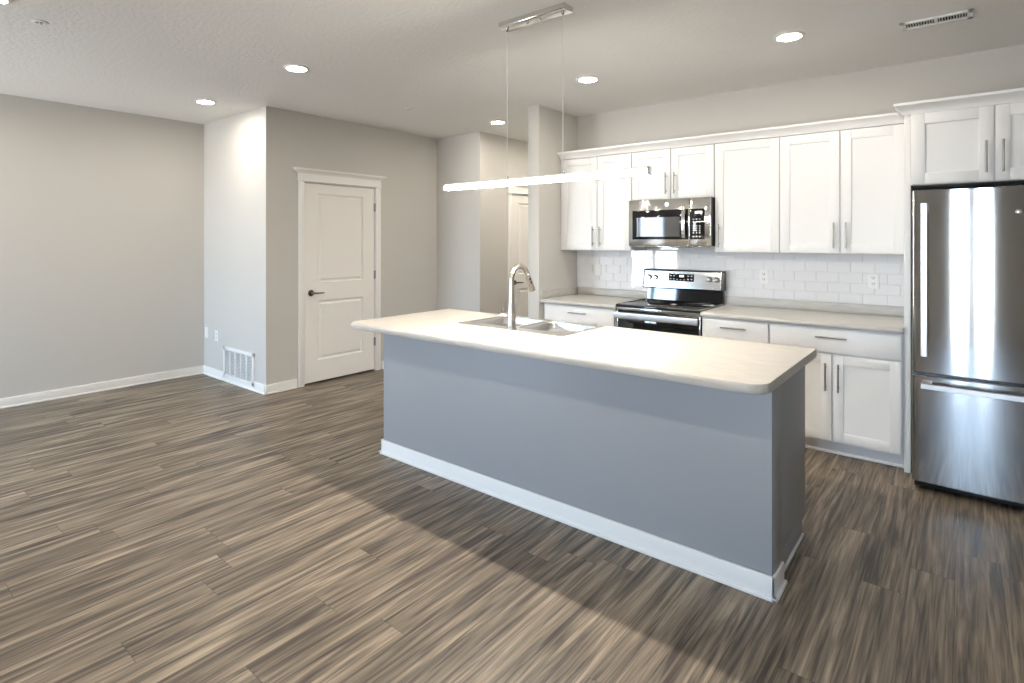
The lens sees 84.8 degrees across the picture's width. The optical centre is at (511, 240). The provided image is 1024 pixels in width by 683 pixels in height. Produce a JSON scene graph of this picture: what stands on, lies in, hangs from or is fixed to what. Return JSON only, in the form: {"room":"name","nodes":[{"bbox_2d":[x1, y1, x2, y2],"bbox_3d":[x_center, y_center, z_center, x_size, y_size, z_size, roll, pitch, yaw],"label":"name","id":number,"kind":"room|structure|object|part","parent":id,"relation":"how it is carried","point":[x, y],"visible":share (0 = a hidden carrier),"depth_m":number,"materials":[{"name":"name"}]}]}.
{"room":"kitchen","nodes":[
{"label":"kitchen","id":0,"kind":"room"},
{"bbox_2d":[0,94,203,397],"bbox_3d":[-3.551,0.097,6.080,0.120,2.743,10.200,0,0,39],"label":"wall","id":1,"kind":"structure","parent":0,"point":[102,210],"depth_m":5.39,"materials":[{"name":"grey paint"}]},
{"bbox_2d":[0,365,203,408],"bbox_3d":[-5.041,1.422,4.119,0.026,0.092,5.276,0,0,39],"label":"baseboard","id":2,"kind":"structure","parent":1,"relation":"attached to","point":[8,402],"depth_m":5.39,"materials":[{"name":"white paint"}]},
{"bbox_2d":[204,106,277,384],"bbox_3d":[-2.828,0.097,5.800,1.357,2.743,0.120,0,0,39],"label":"wall","id":3,"kind":"structure","parent":0,"point":[241,150],"depth_m":5.61,"materials":[{"name":"grey paint"}]},
{"bbox_2d":[205,327,207,337],"bbox_3d":[-3.344,1.010,6.134,0.072,0.116,0.010,0,0,39],"label":"wall outlet","id":4,"kind":"object","parent":3,"relation":"attached to","point":[206,328],"visible":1,"depth_m":6.12,"materials":[{"name":"white plastic"}]},
{"bbox_2d":[215,330,217,341],"bbox_3d":[-3.150,1.021,5.977,0.072,0.116,0.009,0,0,39],"label":"wall outlet","id":5,"kind":"object","parent":3,"relation":"attached to","point":[216,331],"visible":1,"depth_m":5.97,"materials":[{"name":"white plastic"}]},
{"bbox_2d":[203,365,266,394],"bbox_3d":[-2.858,1.422,5.731,1.369,0.092,0.026,0,0,39],"label":"baseboard","id":6,"kind":"structure","parent":3,"relation":"attached to","point":[212,372],"depth_m":5.71,"materials":[{"name":"white paint"}]},
{"bbox_2d":[223,346,254,385],"bbox_3d":[-2.756,1.263,5.652,0.640,0.315,0.020,0,0,39],"label":"air vent","id":7,"kind":"object","parent":3,"relation":"in","point":[238,365],"visible":1,"depth_m":5.64,"materials":[{"name":"white plastic"}]},
{"bbox_2d":[278,108,436,385],"bbox_3d":[-1.651,0.097,6.273,0.120,2.743,2.095,0,0,39],"label":"wall","id":8,"kind":"structure","parent":0,"point":[408,162],"depth_m":6.37,"materials":[{"name":"grey paint"}]},
{"bbox_2d":[264,361,383,394],"bbox_3d":[-1.640,1.422,6.171,0.026,0.092,2.241,0,0,39],"label":"baseboard","id":9,"kind":"structure","parent":8,"relation":"attached to","point":[273,388],"depth_m":5.44,"materials":[{"name":"white paint"}]},
{"bbox_2d":[293,167,385,387],"bbox_3d":[-1.841,0.374,5.994,0.175,2.188,1.114,0,0,39],"label":"door","id":10,"kind":"structure","parent":8,"relation":"in","point":[339,213],"depth_m":5.95,"materials":[{"name":"white paint"}]},
{"bbox_3d":[-1.993,0.538,5.715,0.061,0.066,0.156,0,0,39],"label":"handle","id":11,"kind":"part","parent":10,"relation":"part of","materials":[{"name":"black metal"}]},
{"bbox_3d":[-1.797,-0.655,5.958,0.050,0.130,1.114,0,0,39],"label":"head crown","id":12,"kind":"part","parent":10,"relation":"part of","materials":[{"name":"white paint"}]},
{"bbox_2d":[437,132,486,312],"bbox_3d":[-1.152,0.097,7.294,2.089,2.743,0.120,0,0,39],"label":"wall","id":13,"kind":"structure","parent":0,"point":[461,214],"depth_m":6.78,"materials":[{"name":"grey paint"}]},
{"bbox_2d":[487,133,527,313],"bbox_3d":[0.465,0.097,7.729,0.120,2.743,2.589,0,0,39],"label":"wall","id":14,"kind":"structure","parent":0,"point":[497,197],"depth_m":6.87,"materials":[{"name":"grey paint"}]},
{"bbox_2d":[507,184,527,316],"bbox_3d":[0.220,0.374,7.382,0.175,2.188,1.060,0,0,39],"label":"door","id":15,"kind":"structure","parent":14,"relation":"in","point":[517,194],"depth_m":7.19,"materials":[{"name":"white paint"}]},
{"bbox_3d":[0.253,0.437,7.355,0.021,2.063,0.956,0,0,39],"label":"casing","id":16,"kind":"part","parent":15,"relation":"part of","materials":[{"name":"white paint"}]},
{"bbox_3d":[0.265,-0.655,7.346,0.050,0.130,1.060,0,0,39],"label":"head crown","id":17,"kind":"part","parent":15,"relation":"part of","materials":[{"name":"white paint"}]},
{"bbox_2d":[0,369,1023,682],"bbox_3d":[-0.345,1.518,3.491,8.403,0.100,10.480,0,0,39],"label":"floor","id":18,"kind":"structure","parent":0,"point":[201,528],"depth_m":2.44,"materials":[{"name":"wood"}]},
{"bbox_2d":[544,303,617,326],"bbox_3d":[0.775,1.032,5.284,0.756,0.873,0.668,0,0,39],"label":"base cabinet","id":19,"kind":"object","parent":18,"relation":"on","point":[569,313],"visible":0.17,"depth_m":5.03,"materials":[{"name":"white paint"}]},
{"bbox_2d":[540,287,646,308],"bbox_3d":[0.778,0.538,5.293,0.789,0.111,0.650,0,0,39],"label":"countertop","id":20,"kind":"structure","parent":19,"relation":"on","point":[575,296],"depth_m":5.36,"materials":[{"name":"white stone"}]},
{"bbox_2d":[378,322,804,603],"bbox_3d":[0.311,1.032,3.353,2.556,0.873,0.761,0,0,39],"label":"kitchen island","id":21,"kind":"object","parent":18,"relation":"on","point":[706,482],"visible":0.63,"depth_m":2.73,"materials":[{"name":"grey paint"}]},
{"bbox_3d":[0.128,1.420,3.125,2.556,0.096,0.176,0,0,39],"label":"baseboard","id":22,"kind":"part","parent":21,"relation":"part of","materials":[{"name":"white paint"}]},
{"bbox_2d":[351,309,816,394],"bbox_3d":[0.219,0.574,3.323,2.662,0.040,0.966,0,0,39],"label":"island countertop","id":23,"kind":"structure","parent":21,"relation":"on","point":[747,367],"depth_m":2.87,"materials":[{"name":"white stone"}]},
{"bbox_2d":[500,264,535,328],"bbox_3d":[0.041,0.350,3.590,0.114,0.399,0.267,0,0,39],"label":"kitchen faucet","id":24,"kind":"object","parent":23,"relation":"on","point":[510,315],"visible":1,"depth_m":3.48,"materials":[{"name":"silver metal"}]},
{"bbox_3d":[-0.035,0.437,3.520,0.083,0.109,0.035,0,0,39],"label":"handle","id":25,"kind":"part","parent":24,"relation":"part of","materials":[{"name":"silver metal"}]},
{"bbox_3d":[0.047,0.223,3.555,0.032,0.144,0.189,0,0,39],"label":"spout","id":26,"kind":"part","parent":24,"relation":"part of","materials":[{"name":"silver metal"}]},
{"bbox_2d":[458,316,603,336],"bbox_3d":[0.115,0.643,3.661,0.840,0.198,0.498,0,0,39],"label":"sink","id":27,"kind":"object","parent":23,"relation":"in","point":[531,325],"visible":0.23,"depth_m":3.72,"materials":[{"name":"silver metal"}]},
{"bbox_2d":[473,317,543,325],"bbox_3d":[-0.023,0.647,3.816,0.384,0.190,0.390,0,0,39],"label":"basin","id":28,"kind":"object","parent":27,"relation":"in","point":[496,321],"depth_m":3.95,"materials":[{"name":"silver metal"}]},
{"bbox_2d":[520,322,595,331],"bbox_3d":[0.295,0.647,3.558,0.386,0.190,0.390,0,0,39],"label":"basin","id":29,"kind":"object","parent":27,"relation":"in","point":[538,326],"depth_m":3.71,"materials":[{"name":"silver metal"}]},
{"bbox_3d":[1.308,1.032,2.635,0.015,0.873,0.557,0,0,39],"label":"panel","id":30,"kind":"part","parent":21,"relation":"part of","materials":[{"name":"grey paint"}]},
{"bbox_2d":[613,268,725,335],"bbox_3d":[1.349,0.867,4.793,0.743,1.203,0.683,0,0,39],"label":"electric range","id":31,"kind":"object","parent":18,"relation":"on","point":[675,300],"visible":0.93,"depth_m":4.80,"materials":[{"name":"silver metal"}]},
{"bbox_2d":[613,310,701,335],"bbox_3d":[1.353,1.018,4.790,0.733,0.900,0.683,0,0,39],"label":"oven","id":32,"kind":"object","parent":31,"relation":"in","point":[688,322],"depth_m":4.52,"materials":[{"name":"silver metal"}]},
{"bbox_2d":[616,298,724,312],"bbox_3d":[1.352,0.556,4.788,0.731,0.022,0.579,0,0,39],"label":"cooktop","id":33,"kind":"object","parent":31,"relation":"in","point":[655,305],"depth_m":4.74,"materials":[{"name":"black glass"}]},
{"bbox_2d":[702,317,769,343],"bbox_3d":[1.844,1.032,4.421,0.491,0.873,0.668,0,0,39],"label":"base cabinet","id":34,"kind":"object","parent":18,"relation":"on","point":[753,331],"visible":0.21,"depth_m":4.18,"materials":[{"name":"white paint"}]},
{"bbox_3d":[1.647,0.656,4.174,0.186,0.012,0.036,0,0,39],"label":"handle","id":35,"kind":"part","parent":34,"relation":"part of","materials":[{"name":"silver metal"}]},
{"bbox_2d":[770,323,903,467],"bbox_3d":[2.346,1.032,4.016,0.796,0.873,0.668,0,0,39],"label":"base cabinet","id":36,"kind":"object","parent":18,"relation":"on","point":[854,384],"visible":0.74,"depth_m":3.71,"materials":[{"name":"white paint"}]},
{"bbox_2d":[700,296,903,333],"bbox_3d":[2.160,0.538,4.178,1.288,0.111,0.650,0,0,39],"label":"countertop","id":37,"kind":"structure","parent":36,"relation":"on","point":[875,318],"depth_m":4.18,"materials":[{"name":"grey laminate"}]},
{"bbox_3d":[2.011,1.064,3.915,0.391,0.584,0.019,0,0,39],"label":"door","id":38,"kind":"part","parent":36,"relation":"part of","materials":[{"name":"white paint"}]},
{"bbox_3d":[2.120,0.924,3.792,0.012,0.186,0.036,0,0,39],"label":"handle","id":39,"kind":"part","parent":36,"relation":"part of","materials":[{"name":"silver metal"}]},
{"bbox_3d":[2.145,0.656,3.772,0.186,0.012,0.036,0,0,39],"label":"handle","id":40,"kind":"part","parent":36,"relation":"part of","materials":[{"name":"silver metal"}]},
{"bbox_3d":[2.163,0.684,3.793,0.780,0.156,0.019,0,0,39],"label":"drawer","id":41,"kind":"part","parent":36,"relation":"part of","materials":[{"name":"white paint"}]},
{"bbox_3d":[2.179,0.924,3.745,0.012,0.186,0.036,0,0,39],"label":"handle","id":42,"kind":"part","parent":36,"relation":"part of","materials":[{"name":"silver metal"}]},
{"bbox_3d":[2.318,1.064,3.668,0.381,0.584,0.019,0,0,39],"label":"door","id":43,"kind":"part","parent":36,"relation":"part of","materials":[{"name":"white paint"}]},
{"bbox_2d":[912,185,1023,508],"bbox_3d":[2.897,0.579,3.367,0.760,1.778,0.931,0,0,39],"label":"refrigerator","id":44,"kind":"object","parent":18,"relation":"on","point":[968,243],"visible":1,"depth_m":3.13,"materials":[{"name":"silver metal"}]},
{"bbox_3d":[2.378,0.228,3.235,0.033,0.880,0.061,0,0,39],"label":"door handle","id":45,"kind":"part","parent":44,"relation":"part of","materials":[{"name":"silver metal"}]},
{"bbox_3d":[2.671,0.239,3.088,0.760,1.062,0.094,0,0,39],"label":"fresh food door","id":46,"kind":"part","parent":44,"relation":"part of","materials":[{"name":"silver metal"}]},
{"bbox_3d":[2.671,1.098,3.088,0.760,0.620,0.094,0,0,39],"label":"freezer drawer","id":47,"kind":"part","parent":44,"relation":"part of","materials":[{"name":"silver metal"}]},
{"bbox_3d":[2.625,0.838,3.031,0.668,0.033,0.067,0,0,39],"label":"drawer handle","id":48,"kind":"part","parent":44,"relation":"part of","materials":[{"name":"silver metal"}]},
{"bbox_2d":[0,0,1023,141],"bbox_3d":[-0.345,-1.325,3.491,8.403,0.100,10.480,0,0,39],"label":"ceiling","id":49,"kind":"structure","parent":0,"point":[368,62],"depth_m":3.73,"materials":[{"name":"white paint"}]},
{"bbox_2d":[0,0,12,4],"bbox_3d":[-2.730,-1.269,2.930,0.180,0.010,0.180,0,0,39],"label":"recessed light","id":50,"kind":"object","parent":49,"relation":"in","point":[4,2],"visible":1,"depth_m":2.98,"materials":[{"name":"white"}]},
{"bbox_2d":[31,19,48,25],"bbox_3d":[-2.756,-1.265,3.272,0.080,0.019,0.080,0,0,39],"label":"sprinkler","id":51,"kind":"object","parent":49,"relation":"attached to","point":[36,21],"visible":1,"depth_m":3.27,"materials":[{"name":"white plastic"}]},
{"bbox_2d":[194,99,216,104],"bbox_3d":[-2.819,-1.269,5.156,0.180,0.010,0.180,0,0,39],"label":"recessed light","id":52,"kind":"object","parent":49,"relation":"in","point":[201,101],"visible":1,"depth_m":5.13,"materials":[{"name":"white"}]},
{"bbox_2d":[283,64,308,71],"bbox_3d":[-1.596,-1.269,4.152,0.180,0.010,0.180,0,0,39],"label":"recessed light","id":53,"kind":"object","parent":49,"relation":"in","point":[290,67],"visible":1,"depth_m":4.14,"materials":[{"name":"white"}]},
{"bbox_2d":[490,120,505,123],"bbox_3d":[-0.151,-1.269,6.050,0.180,0.010,0.180,0,0,39],"label":"recessed light","id":54,"kind":"object","parent":49,"relation":"in","point":[494,121],"visible":1,"depth_m":6.04,"materials":[{"name":"white"}]},
{"bbox_2d":[444,2,651,190],"bbox_3d":[0.122,-0.797,3.179,1.414,0.954,0.090,0,0,39],"label":"linear pendant","id":55,"kind":"object","parent":49,"relation":"hanging from","point":[560,9],"visible":1,"depth_m":3.13,"materials":[{"name":"silver metal"}]},
{"bbox_2d":[444,168,646,189],"bbox_3d":[0.122,-0.338,3.179,1.399,0.025,0.038,0,0,39],"label":"diffuser","id":56,"kind":"object","parent":55,"relation":"attached to","point":[624,172],"depth_m":3.08,"materials":[{"name":"white plastic"}]},
{"bbox_2d":[576,76,598,82],"bbox_3d":[0.601,-1.269,4.437,0.180,0.010,0.180,0,0,39],"label":"recessed light","id":57,"kind":"object","parent":49,"relation":"in","point":[584,79],"visible":1,"depth_m":4.42,"materials":[{"name":"white"}]},
{"bbox_2d":[773,31,804,41],"bbox_3d":[1.733,-1.269,3.504,0.180,0.010,0.180,0,0,39],"label":"recessed light","id":58,"kind":"object","parent":49,"relation":"in","point":[789,36],"visible":1,"depth_m":3.49,"materials":[{"name":"white plastic"}]},
{"bbox_2d":[899,8,973,30],"bbox_3d":[2.449,-1.268,3.239,0.338,0.012,0.136,0,0,39],"label":"ceiling vent","id":59,"kind":"object","parent":49,"relation":"in","point":[965,14],"visible":1,"depth_m":3.23,"materials":[{"name":"white plastic"}]},
{"bbox_2d":[528,105,576,318],"bbox_3d":[1.252,0.097,6.612,0.129,2.743,3.338,0,0,39],"label":"wall","id":60,"kind":"structure","parent":0,"point":[550,131],"depth_m":5.37,"materials":[{"name":"grey paint"}]},
{"bbox_2d":[577,44,1023,306],"bbox_3d":[2.547,0.097,4.361,4.715,2.743,0.120,0,0,39],"label":"wall","id":61,"kind":"structure","parent":0,"point":[875,91],"depth_m":4.43,"materials":[{"name":"grey paint"}]},
{"bbox_2d":[561,153,646,250],"bbox_3d":[0.865,-0.378,5.410,0.774,0.952,0.360,0,0,39],"label":"upper cabinet","id":62,"kind":"object","parent":61,"relation":"attached to","point":[594,212],"visible":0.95,"depth_m":5.27,"materials":[{"name":"white paint"}]},
{"bbox_3d":[0.650,-0.346,5.410,0.394,0.880,0.019,0,0,39],"label":"door","id":63,"kind":"part","parent":62,"relation":"part of","materials":[{"name":"white paint"}]},
{"bbox_3d":[0.760,-0.034,5.286,0.012,0.186,0.036,0,0,39],"label":"handle","id":64,"kind":"part","parent":62,"relation":"part of","materials":[{"name":"silver metal"}]},
{"bbox_3d":[0.818,-0.034,5.239,0.012,0.186,0.036,0,0,39],"label":"handle","id":65,"kind":"part","parent":62,"relation":"part of","materials":[{"name":"silver metal"}]},
{"bbox_3d":[0.944,-0.346,5.173,0.348,0.880,0.019,0,0,39],"label":"door","id":66,"kind":"part","parent":62,"relation":"part of","materials":[{"name":"white paint"}]},
{"bbox_2d":[557,88,1023,159],"bbox_3d":[1.908,-0.825,4.347,3.734,0.070,0.625,0,0,39],"label":"crown molding","id":67,"kind":"structure","parent":62,"relation":"attached to","point":[886,119],"depth_m":4.06,"materials":[{"name":"white paint"}]},
{"bbox_2d":[632,144,714,200],"bbox_3d":[1.457,-0.604,4.931,0.748,0.500,0.360,0,0,39],"label":"upper cabinet","id":68,"kind":"object","parent":61,"relation":"attached to","point":[683,172],"visible":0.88,"depth_m":4.79,"materials":[{"name":"white paint"}]},
{"bbox_3d":[1.228,-0.572,4.944,0.360,0.428,0.019,0,0,39],"label":"door","id":69,"kind":"part","parent":68,"relation":"part of","materials":[{"name":"white paint"}]},
{"bbox_3d":[1.324,-0.489,4.831,0.012,0.186,0.036,0,0,39],"label":"handle","id":70,"kind":"part","parent":68,"relation":"part of","materials":[{"name":"silver metal"}]},
{"bbox_2d":[629,197,714,247],"bbox_3d":[1.430,-0.144,4.894,0.728,0.413,0.431,0,0,39],"label":"microwave","id":71,"kind":"object","parent":68,"relation":"attached to","point":[679,222],"visible":0.99,"depth_m":4.73,"materials":[{"name":"silver metal"}]},
{"bbox_3d":[1.261,-0.150,4.824,0.554,0.399,0.025,0,0,39],"label":"door","id":72,"kind":"part","parent":71,"relation":"part of","materials":[{"name":"silver metal"}]},
{"bbox_3d":[1.266,-0.132,4.808,0.506,0.253,0.013,0,0,39],"label":"door glass","id":73,"kind":"part","parent":71,"relation":"part of","materials":[{"name":"black glass"}]},
{"bbox_3d":[1.334,0.054,4.775,0.728,0.008,0.016,0,0,39],"label":"trim","id":74,"kind":"part","parent":71,"relation":"part of","materials":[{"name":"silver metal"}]},
{"bbox_3d":[1.424,-0.133,4.649,0.032,0.246,0.044,0,0,39],"label":"handle","id":75,"kind":"part","parent":71,"relation":"part of","materials":[{"name":"silver metal"}]},
{"bbox_3d":[1.523,-0.132,4.601,0.121,0.253,0.013,0,0,39],"label":"keypad glass","id":76,"kind":"part","parent":71,"relation":"part of","materials":[{"name":"black glass"}]},
{"bbox_3d":[1.546,-0.150,4.594,0.172,0.399,0.025,0,0,39],"label":"control panel","id":77,"kind":"part","parent":71,"relation":"part of","materials":[{"name":"silver metal"}]},
{"bbox_3d":[1.516,-0.572,4.711,0.365,0.428,0.019,0,0,39],"label":"door","id":78,"kind":"part","parent":68,"relation":"part of","materials":[{"name":"white paint"}]},
{"bbox_2d":[577,247,903,306],"bbox_3d":[1.768,0.270,4.907,2.814,0.424,0.009,0,0,39],"label":"tile backsplash","id":79,"kind":"structure","parent":61,"relation":"attached to","point":[836,278],"depth_m":4.60,"materials":[{"name":"white tile"}]},
{"bbox_2d":[595,264,600,275],"bbox_3d":[0.862,0.300,5.626,0.072,0.116,0.010,0,0,39],"label":"wall outlet","id":80,"kind":"object","parent":79,"relation":"attached to","point":[597,266],"visible":1,"depth_m":5.62,"materials":[{"name":"white plastic"}]},
{"bbox_2d":[759,270,768,283],"bbox_3d":[2.085,0.303,4.639,0.072,0.116,0.009,0,0,39],"label":"wall outlet","id":81,"kind":"object","parent":79,"relation":"attached to","point":[763,274],"visible":1,"depth_m":4.63,"materials":[{"name":"white plastic"}]},
{"bbox_2d":[868,273,878,288],"bbox_3d":[2.680,0.303,4.158,0.072,0.116,0.009,0,0,39],"label":"wall outlet","id":82,"kind":"object","parent":79,"relation":"attached to","point":[873,278],"visible":1,"depth_m":4.16,"materials":[{"name":"white plastic"}]},
{"bbox_2d":[715,137,779,252],"bbox_3d":[1.940,-0.378,4.541,0.491,0.952,0.360,0,0,39],"label":"upper cabinet","id":83,"kind":"object","parent":61,"relation":"attached to","point":[747,173],"visible":0.91,"depth_m":4.43,"materials":[{"name":"white paint"}]},
{"bbox_3d":[1.675,-0.034,4.547,0.012,0.186,0.036,0,0,39],"label":"handle","id":84,"kind":"part","parent":83,"relation":"part of","materials":[{"name":"silver metal"}]},
{"bbox_2d":[780,124,903,254],"bbox_3d":[2.442,-0.378,4.136,0.796,0.952,0.360,0,0,39],"label":"upper cabinet","id":85,"kind":"object","parent":61,"relation":"attached to","point":[842,191],"visible":0.94,"depth_m":4.01,"materials":[{"name":"white paint"}]},
{"bbox_3d":[2.203,-0.346,4.156,0.394,0.880,0.019,0,0,39],"label":"door","id":86,"kind":"part","parent":85,"relation":"part of","materials":[{"name":"white paint"}]},
{"bbox_3d":[2.313,-0.034,4.032,0.012,0.186,0.036,0,0,39],"label":"handle","id":87,"kind":"part","parent":85,"relation":"part of","materials":[{"name":"silver metal"}]},
{"bbox_3d":[2.372,-0.034,3.984,0.012,0.186,0.036,0,0,39],"label":"handle","id":88,"kind":"part","parent":85,"relation":"part of","materials":[{"name":"silver metal"}]},
{"bbox_3d":[2.511,-0.346,3.908,0.379,0.880,0.019,0,0,39],"label":"door","id":89,"kind":"part","parent":85,"relation":"part of","materials":[{"name":"white paint"}]},
{"bbox_2d":[904,102,1023,472],"bbox_3d":[2.994,0.307,3.493,0.868,2.322,0.668,0,0,39],"label":"upper cabinet","id":90,"kind":"object","parent":61,"relation":"attached to","point":[983,146],"visible":0.96,"depth_m":3.40,"materials":[{"name":"white paint"}]},
{"bbox_3d":[2.687,0.307,3.776,0.035,2.322,0.612,0,0,39],"label":"panel","id":91,"kind":"part","parent":90,"relation":"part of","materials":[{"name":"white paint"}]},
{"bbox_3d":[2.659,-0.567,3.392,0.388,0.438,0.019,0,0,39],"label":"door","id":92,"kind":"part","parent":90,"relation":"part of","materials":[{"name":"white paint"}]},
{"bbox_3d":[2.766,-0.488,3.270,0.012,0.186,0.036,0,0,39],"label":"handle","id":93,"kind":"part","parent":90,"relation":"part of","materials":[{"name":"silver metal"}]},
{"bbox_3d":[2.824,-0.488,3.223,0.012,0.186,0.036,0,0,39],"label":"handle","id":94,"kind":"part","parent":90,"relation":"part of","materials":[{"name":"silver metal"}]},
{"bbox_3d":[2.967,-0.567,3.143,0.390,0.438,0.019,0,0,39],"label":"door","id":95,"kind":"part","parent":90,"relation":"part of","materials":[{"name":"white paint"}]}
]}

